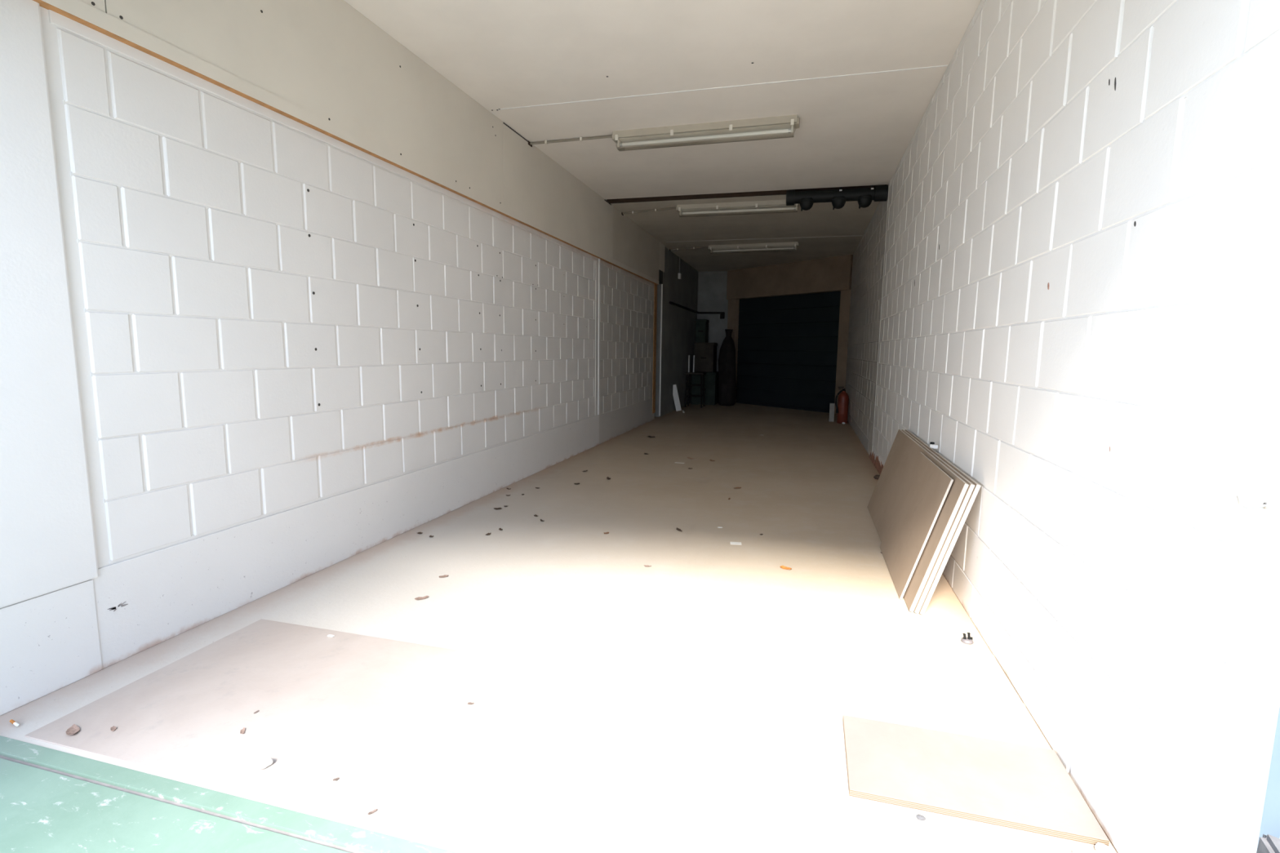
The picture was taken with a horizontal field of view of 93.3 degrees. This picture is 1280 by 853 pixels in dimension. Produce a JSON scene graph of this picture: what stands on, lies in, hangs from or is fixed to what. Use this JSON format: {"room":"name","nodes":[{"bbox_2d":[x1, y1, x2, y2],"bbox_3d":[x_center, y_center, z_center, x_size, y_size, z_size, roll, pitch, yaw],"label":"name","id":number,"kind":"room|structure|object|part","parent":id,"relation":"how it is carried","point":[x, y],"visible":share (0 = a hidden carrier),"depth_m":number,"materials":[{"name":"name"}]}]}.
{"room":"empty garage","nodes":[
{"label":"empty garage","id":0,"kind":"room"},
{"bbox_2d":[0,735,455,852],"bbox_3d":[-0.603,1.045,0.705,10.792,0.202,1.188,3,8,15],"label":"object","id":1,"kind":"structure","parent":0,"point":[52,801],"depth_m":1.33,"materials":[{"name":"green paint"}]},
{"bbox_2d":[1256,834,1279,852],"bbox_3d":[0.973,0.776,0.683,0.396,0.384,0.305,3,8,15],"label":"guard stone","id":2,"kind":"object","parent":1,"relation":"on","point":[1268,843],"visible":1,"depth_m":0.83,"materials":[{"name":"grey metal"}]},
{"bbox_2d":[0,0,697,715],"bbox_3d":[-0.342,-1.378,6.941,0.149,3.034,11.450,3,8,15],"label":"wall","id":3,"kind":"structure","parent":0,"point":[248,351],"depth_m":2.29,"materials":[{"name":"white brick"}]},
{"bbox_2d":[33,0,658,284],"bbox_3d":[-0.749,-1.626,5.074,0.039,0.052,7.720,3,8,15],"label":"trim","id":4,"kind":"structure","parent":3,"relation":"attached to","point":[80,11],"depth_m":2.36,"materials":[{"name":"paint"}]},
{"bbox_2d":[80,0,665,284],"bbox_3d":[-0.703,-1.946,5.210,0.048,0.578,8.080,3,8,15],"label":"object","id":5,"kind":"structure","parent":3,"relation":"attached to","point":[326,59],"depth_m":3.00,"materials":[{"name":"paint"}]},
{"bbox_2d":[652,284,662,415],"bbox_3d":[-0.178,-1.237,9.106,0.926,2.210,0.510,3,8,15],"label":"door frame","id":6,"kind":"structure","parent":3,"relation":"in","point":[655,285],"depth_m":8.87,"materials":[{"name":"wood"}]},
{"bbox_2d":[678,257,681,279],"bbox_3d":[0.672,-2.671,10.184,0.040,0.355,0.090,3,8,15],"label":"junction box","id":7,"kind":"object","parent":3,"relation":"attached to","point":[679,273],"visible":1,"depth_m":10.17,"materials":[{"name":"grey paint"}]},
{"bbox_2d":[669,301,724,319],"bbox_3d":[1.070,-2.061,10.778,0.541,0.134,2.700,3,8,15],"label":"pipe","id":8,"kind":"object","parent":3,"relation":"attached to","point":[722,313],"visible":1,"depth_m":11.91,"materials":[{"name":"black metal"}]},
{"bbox_2d":[0,402,1117,852],"bbox_3d":[0.814,0.207,7.417,3.902,0.200,12.612,3,8,15],"label":"floor","id":9,"kind":"structure","parent":0,"point":[832,634],"depth_m":2.49,"materials":[{"name":"concrete"}]},
{"bbox_2d":[9,719,19,726],"bbox_3d":[-1.694,0.803,1.635,0.040,0.007,0.007,4,8,27],"label":"cigarette butt","id":10,"kind":"object","parent":9,"relation":"on","point":[11,721],"visible":1,"depth_m":1.63,"materials":[{"name":"orange paper"}]},
{"bbox_2d":[24,618,807,852],"bbox_3d":[-0.566,0.819,1.681,1.990,0.004,0.724,3,8,15],"label":"floor panel","id":11,"kind":"object","parent":9,"relation":"on","point":[544,758],"visible":1,"depth_m":1.58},
{"bbox_2d":[66,724,79,735],"bbox_3d":[-1.510,0.809,1.607,0.059,0.007,0.027,8,10,44],"label":"dead leaf","id":12,"kind":"object","parent":11,"relation":"on","point":[73,729],"visible":1,"depth_m":1.61,"materials":[{"name":"brown plant"}]},
{"bbox_2d":[110,726,116,731],"bbox_3d":[-1.412,0.811,1.620,0.026,0.004,0.012,8,10,43],"label":"dead leaf","id":13,"kind":"object","parent":11,"relation":"on","point":[113,728],"visible":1,"depth_m":1.62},
{"bbox_2d":[240,727,244,733],"bbox_3d":[-1.064,0.816,1.617,0.011,0.004,0.028,-2,8,-24],"label":"dead leaf","id":14,"kind":"object","parent":11,"relation":"on","point":[242,731],"visible":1,"depth_m":1.62,"materials":[{"name":"brown plant"}]},
{"bbox_2d":[253,756,273,769],"bbox_3d":[-0.931,0.824,1.487,0.045,0.020,0.032,3,8,15],"label":"flake","id":15,"kind":"object","parent":11,"relation":"on","point":[260,763],"visible":1,"depth_m":1.48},
{"bbox_2d":[368,808,377,814],"bbox_3d":[-0.595,0.858,1.344,0.007,0.003,0.021,7,10,41],"label":"crumb","id":16,"kind":"object","parent":11,"relation":"on","point":[375,810],"visible":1,"depth_m":1.34,"materials":[{"name":"beige"}]},
{"bbox_2d":[414,595,428,599],"bbox_3d":[-0.903,0.709,2.496,0.056,0.006,0.028,-5,9,-37],"label":"dead leaf","id":17,"kind":"object","parent":9,"relation":"on","point":[425,597],"visible":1,"depth_m":2.50,"materials":[{"name":"brown plant"}]},
{"bbox_2d":[672,384,681,411],"bbox_3d":[0.613,-0.485,10.210,0.187,0.455,0.024,3,8,15],"label":"plank","id":18,"kind":"object","parent":9,"relation":"on","point":[675,393],"visible":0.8,"depth_m":10.20,"materials":[{"name":"white wood"}]},
{"bbox_2d":[684,355,706,408],"bbox_3d":[1.012,-0.829,11.051,0.340,0.941,0.320,3,8,15],"label":"stool","id":19,"kind":"object","parent":9,"relation":"on","point":[689,384],"visible":1,"depth_m":10.99,"materials":[{"name":"black wood"}]},
{"bbox_3d":[0.841,-0.651,10.984,0.056,0.601,0.028,-3,8,-30],"label":"leg","id":20,"kind":"part","parent":19,"relation":"part of","materials":[{"name":"black metal"}]},
{"bbox_3d":[0.908,-0.682,11.233,0.028,0.601,0.056,-3,8,-30],"label":"leg","id":21,"kind":"part","parent":19,"relation":"part of","materials":[{"name":"black metal"}]},
{"bbox_3d":[1.014,-0.973,11.032,0.340,0.030,0.320,3,8,15],"label":"seat","id":22,"kind":"part","parent":19,"relation":"part of","materials":[{"name":"brown wood"}]},
{"bbox_3d":[1.111,-0.638,10.912,0.028,0.601,0.056,-3,8,-30],"label":"leg","id":23,"kind":"part","parent":19,"relation":"part of","materials":[{"name":"black metal"}]},
{"bbox_3d":[1.179,-0.669,11.161,0.056,0.601,0.028,-3,8,-30],"label":"leg","id":24,"kind":"part","parent":19,"relation":"part of","materials":[{"name":"black metal"}]},
{"bbox_2d":[691,371,718,404],"bbox_3d":[1.278,-0.758,11.790,0.476,0.620,0.578,3,8,15],"label":"storage box","id":25,"kind":"object","parent":9,"relation":"on","point":[711,379],"visible":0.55,"depth_m":11.53,"materials":[{"name":"green plastic"}]},
{"bbox_3d":[1.283,-1.039,11.760,0.476,0.055,0.566,3,8,15],"label":"lid","id":26,"kind":"part","parent":25,"relation":"part of","materials":[{"name":"green plastic"}]},
{"bbox_2d":[693,342,717,372],"bbox_3d":[1.271,-1.344,11.719,0.386,0.560,0.478,3,8,15],"label":"storage box","id":27,"kind":"object","parent":25,"relation":"on","point":[705,353],"visible":0.95,"depth_m":11.51,"materials":[{"name":"brown cardboard"}]},
{"bbox_2d":[695,319,709,342],"bbox_3d":[1.201,-1.844,11.676,0.206,0.440,0.378,3,8,15],"label":"storage box","id":28,"kind":"object","parent":27,"relation":"on","point":[702,325],"visible":1,"depth_m":11.52,"materials":[{"name":"green plastic"}]},
{"bbox_3d":[1.205,-2.036,11.657,0.206,0.055,0.366,3,8,15],"label":"lid","id":29,"kind":"part","parent":28,"relation":"part of","materials":[{"name":"green plastic"}]},
{"bbox_3d":[1.276,-1.595,11.693,0.386,0.055,0.466,3,8,15],"label":"lid","id":30,"kind":"part","parent":27,"relation":"part of","materials":[{"name":"black plastic"}]},
{"bbox_2d":[717,328,736,405],"bbox_3d":[1.656,-1.116,11.434,0.356,1.430,0.340,-3,8,-29],"label":"gas cylinder","id":31,"kind":"object","parent":9,"relation":"on","point":[726,357],"visible":1,"depth_m":11.32,"materials":[{"name":"black metal"}]},
{"bbox_2d":[730,542,742,545],"bbox_3d":[0.519,0.632,3.267,0.060,0.002,0.044,2,7,7],"label":"card square","id":32,"kind":"object","parent":9,"relation":"on","point":[731,543],"visible":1,"depth_m":3.27,"materials":[{"name":"white paper"}]},
{"bbox_2d":[779,565,791,569],"bbox_3d":[0.700,0.679,2.899,0.059,0.008,0.033,6,9,35],"label":"dead leaf","id":33,"kind":"object","parent":9,"relation":"on","point":[781,566],"visible":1,"depth_m":2.90,"materials":[{"name":"orange plant"}]},
{"bbox_2d":[828,403,835,422],"bbox_3d":[2.874,-0.212,9.050,0.070,0.275,0.050,3,8,15],"label":"timber post","id":34,"kind":"object","parent":9,"relation":"on","point":[831,418],"visible":1,"depth_m":9.03,"materials":[{"name":"grey wood"}]},
{"bbox_2d":[835,386,848,423],"bbox_3d":[2.959,-0.315,8.862,0.192,0.530,0.153,3,8,15],"label":"fire extinguisher","id":35,"kind":"object","parent":9,"relation":"on","point":[842,409],"visible":0.97,"depth_m":8.81,"materials":[{"name":"red metal"}]},
{"bbox_3d":[2.928,-0.260,8.819,0.020,0.150,0.104,-6,10,-42],"label":"label plate","id":36,"kind":"part","parent":35,"relation":"part of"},
{"bbox_2d":[873,475,879,479],"bbox_3d":[1.962,0.416,4.976,0.076,0.037,0.043,3,8,15],"label":"clod","id":37,"kind":"object","parent":9,"relation":"on","point":[876,477],"visible":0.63,"depth_m":4.96,"materials":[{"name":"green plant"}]},
{"bbox_2d":[880,451,953,599],"bbox_3d":[1.275,0.431,2.835,0.170,0.529,0.703,3,8,15],"label":"sheet","id":38,"kind":"object","parent":9,"relation":"on","point":[927,486],"visible":1,"depth_m":2.75,"materials":[{"name":"beige wood"}]},
{"bbox_2d":[866,429,968,612],"bbox_3d":[1.394,0.382,3.187,0.178,0.539,1.696,3,8,15],"label":"sheet","id":39,"kind":"object","parent":9,"relation":"on","point":[900,460],"visible":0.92,"depth_m":3.25,"materials":[{"name":"beige wood"}]},
{"bbox_2d":[915,723,923,728],"bbox_3d":[0.778,0.838,1.670,0.022,0.006,0.053,0,7,-4],"label":"dead leaf","id":40,"kind":"object","parent":9,"relation":"on","point":[919,726],"visible":0.33,"depth_m":1.69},
{"bbox_2d":[915,814,925,820],"bbox_3d":[0.629,0.875,1.352,0.020,0.008,0.013,3,8,15],"label":"crumb","id":41,"kind":"object","parent":9,"relation":"on","point":[919,817],"visible":1,"depth_m":1.35,"materials":[{"name":"grey concrete"}]},
{"bbox_2d":[902,429,974,613],"bbox_3d":[1.409,0.384,3.172,0.179,0.540,1.696,3,8,15],"label":"sheet","id":42,"kind":"object","parent":9,"relation":"on","point":[971,486],"visible":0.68,"depth_m":2.37,"materials":[{"name":"white wood"}]},
{"bbox_2d":[905,429,981,614],"bbox_3d":[1.425,0.385,3.159,0.179,0.542,1.693,3,8,15],"label":"sheet","id":43,"kind":"object","parent":9,"relation":"on","point":[977,486],"visible":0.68,"depth_m":2.36,"materials":[{"name":"white wood"}]},
{"bbox_2d":[929,441,937,448],"bbox_3d":[1.486,0.095,3.055,0.024,0.028,0.042,0,7,-5],"label":"clip","id":44,"kind":"object","parent":43,"relation":"on","point":[932,445],"visible":1,"depth_m":3.05,"materials":[{"name":"white plastic"}]},
{"bbox_2d":[960,632,973,644],"bbox_3d":[1.185,0.763,2.184,0.041,0.035,0.041,1,7,5],"label":"fitting","id":45,"kind":"object","parent":9,"relation":"on","point":[968,640],"visible":1,"depth_m":2.18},
{"bbox_2d":[842,715,1109,846],"bbox_3d":[0.784,0.855,1.495,0.522,0.017,0.305,3,8,15],"label":"plywood board","id":46,"kind":"object","parent":9,"relation":"on","point":[1015,786],"visible":1,"depth_m":1.46,"materials":[{"name":"beige wood"}]},
{"bbox_2d":[1071,849,1082,852],"bbox_3d":[0.915,0.891,1.260,0.022,0.009,0.014,3,8,15],"label":"crumb","id":47,"kind":"object","parent":9,"relation":"on","point":[1073,851],"visible":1,"depth_m":1.26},
{"bbox_2d":[1094,842,1112,852],"bbox_3d":[0.974,0.887,1.270,0.030,0.014,0.024,6,9,37],"label":"crumb","id":48,"kind":"object","parent":9,"relation":"on","point":[1100,847],"visible":1,"depth_m":1.26,"materials":[{"name":"white"}]},
{"bbox_2d":[343,0,981,271],"bbox_3d":[1.075,-2.457,6.344,3.092,0.204,11.500,3,8,15],"label":"ceiling","id":49,"kind":"structure","parent":0,"point":[860,77],"depth_m":3.57,"materials":[{"name":"paint"}]},
{"bbox_2d":[528,134,612,146],"bbox_3d":[-0.511,-2.130,4.496,0.673,0.028,0.065,3,8,15],"label":"cable conduit","id":50,"kind":"object","parent":49,"relation":"attached to","point":[581,139],"visible":0.92,"depth_m":4.49,"materials":[{"name":"beige plastic"}]},
{"bbox_2d":[621,207,675,215],"bbox_3d":[0.093,-2.408,6.741,0.699,0.028,0.063,5,8,30],"label":"cable conduit","id":51,"kind":"object","parent":49,"relation":"attached to","point":[655,210],"visible":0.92,"depth_m":6.75,"materials":[{"name":"beige plastic"}]},
{"bbox_2d":[669,246,708,251],"bbox_3d":[0.740,-2.713,9.199,0.661,0.028,0.063,5,8,31],"label":"cable conduit","id":52,"kind":"object","parent":49,"relation":"attached to","point":[670,250],"visible":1,"depth_m":9.20,"materials":[{"name":"beige plastic"}]},
{"bbox_2d":[612,114,799,151],"bbox_3d":[0.438,-2.040,4.225,1.309,0.112,0.140,3,8,16],"label":"lamp","id":53,"kind":"object","parent":49,"relation":"attached to","point":[788,123],"visible":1,"depth_m":4.20,"materials":[{"name":"plastic"}]},
{"bbox_2d":[617,139,621,148],"bbox_3d":[-0.151,-2.054,4.391,0.016,0.053,0.036,3,8,16],"label":"socket","id":54,"kind":"object","parent":53,"relation":"attached to","point":[619,142],"depth_m":4.38,"materials":[{"name":"beige plastic"}]},
{"bbox_2d":[791,124,794,134],"bbox_3d":[1.025,-1.995,4.056,0.016,0.053,0.036,3,8,16],"label":"socket","id":55,"kind":"object","parent":53,"relation":"attached to","point":[792,126],"depth_m":4.04,"materials":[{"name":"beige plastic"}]},
{"bbox_2d":[675,200,799,217],"bbox_3d":[1.034,-2.312,6.415,1.309,0.112,0.140,3,8,15],"label":"lamp","id":56,"kind":"object","parent":49,"relation":"attached to","point":[780,204],"visible":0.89,"depth_m":6.39,"materials":[{"name":"beige plastic"}]},
{"bbox_2d":[678,207,798,217],"bbox_3d":[1.033,-2.289,6.418,1.265,0.066,0.122,3,8,15],"label":"diffuser","id":57,"kind":"object","parent":56,"relation":"attached to","point":[691,210],"depth_m":6.44,"materials":[{"name":"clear plastic"}]},
{"bbox_2d":[708,241,799,253],"bbox_3d":[1.654,-2.616,8.859,1.309,0.112,0.140,3,8,18],"label":"lamp","id":58,"kind":"object","parent":49,"relation":"attached to","point":[783,246],"visible":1,"depth_m":8.82,"materials":[{"name":"beige plastic"}]},
{"bbox_2d":[709,248,796,253],"bbox_3d":[1.654,-2.593,8.862,1.265,0.066,0.122,3,8,18],"label":"diffuser","id":59,"kind":"object","parent":58,"relation":"attached to","point":[711,250],"depth_m":8.92,"materials":[{"name":"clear plastic"}]},
{"bbox_2d":[786,185,888,211],"bbox_3d":[1.861,-2.173,5.750,0.914,0.201,0.150,3,8,15],"label":"drain pipe","id":60,"kind":"object","parent":49,"relation":"attached to","point":[864,196],"visible":1,"depth_m":5.70,"materials":[{"name":"black plastic"}]},
{"bbox_2d":[786,190,795,205],"bbox_3d":[1.458,-2.217,5.854,0.078,0.140,0.140,3,8,15],"label":"socket","id":61,"kind":"object","parent":60,"relation":"attached to","point":[790,194],"depth_m":5.80,"materials":[{"name":"black plastic"}]},
{"bbox_2d":[873,185,888,201],"bbox_3d":[2.247,-2.179,5.644,0.116,0.140,0.140,3,8,15],"label":"wall socket","id":62,"kind":"object","parent":60,"relation":"attached to","point":[880,192],"depth_m":5.59,"materials":[{"name":"black plastic"}]},
{"bbox_2d":[697,254,853,414],"bbox_3d":[2.424,-1.880,11.166,0.590,3.034,3.676,-6,10,-43],"label":"wall","id":63,"kind":"structure","parent":0,"point":[717,291],"depth_m":10.95,"materials":[{"name":"brown paint"}]},
{"bbox_2d":[736,291,840,413],"bbox_3d":[2.562,-1.364,11.006,0.234,2.055,2.508,-5,9,-36],"label":"door","id":64,"kind":"structure","parent":63,"relation":"in","point":[787,355],"depth_m":10.94,"materials":[{"name":"paint"}]},
{"bbox_2d":[844,0,1279,852],"bbox_3d":[2.253,-1.132,5.321,0.171,3.040,9.600,3,8,15],"label":"wall","id":65,"kind":"structure","parent":0,"point":[1065,282],"depth_m":1.37,"materials":[{"name":"white brick"}]},
{"bbox_2d":[1235,495,1268,509],"bbox_3d":[0.924,0.115,0.912,0.037,0.019,0.010,3,8,17],"label":"wall hook","id":66,"kind":"object","parent":65,"relation":"attached to","point":[1264,505],"visible":1,"depth_m":0.91,"materials":[{"name":"metal"}]},
{"bbox_3d":[0.940,0.119,0.907,0.002,0.010,0.010,3,8,15],"label":"plate","id":67,"kind":"part","parent":66,"relation":"part of","materials":[{"name":"metal"}]},
{"bbox_2d":[1257,706,1279,847],"bbox_3d":[-1.897,-0.967,1.320,17.792,3.600,0.270,3,8,15],"label":"wall","id":68,"kind":"structure","parent":0,"point":[1270,822],"depth_m":0.87,"materials":[{"name":"white paint"}]}
]}

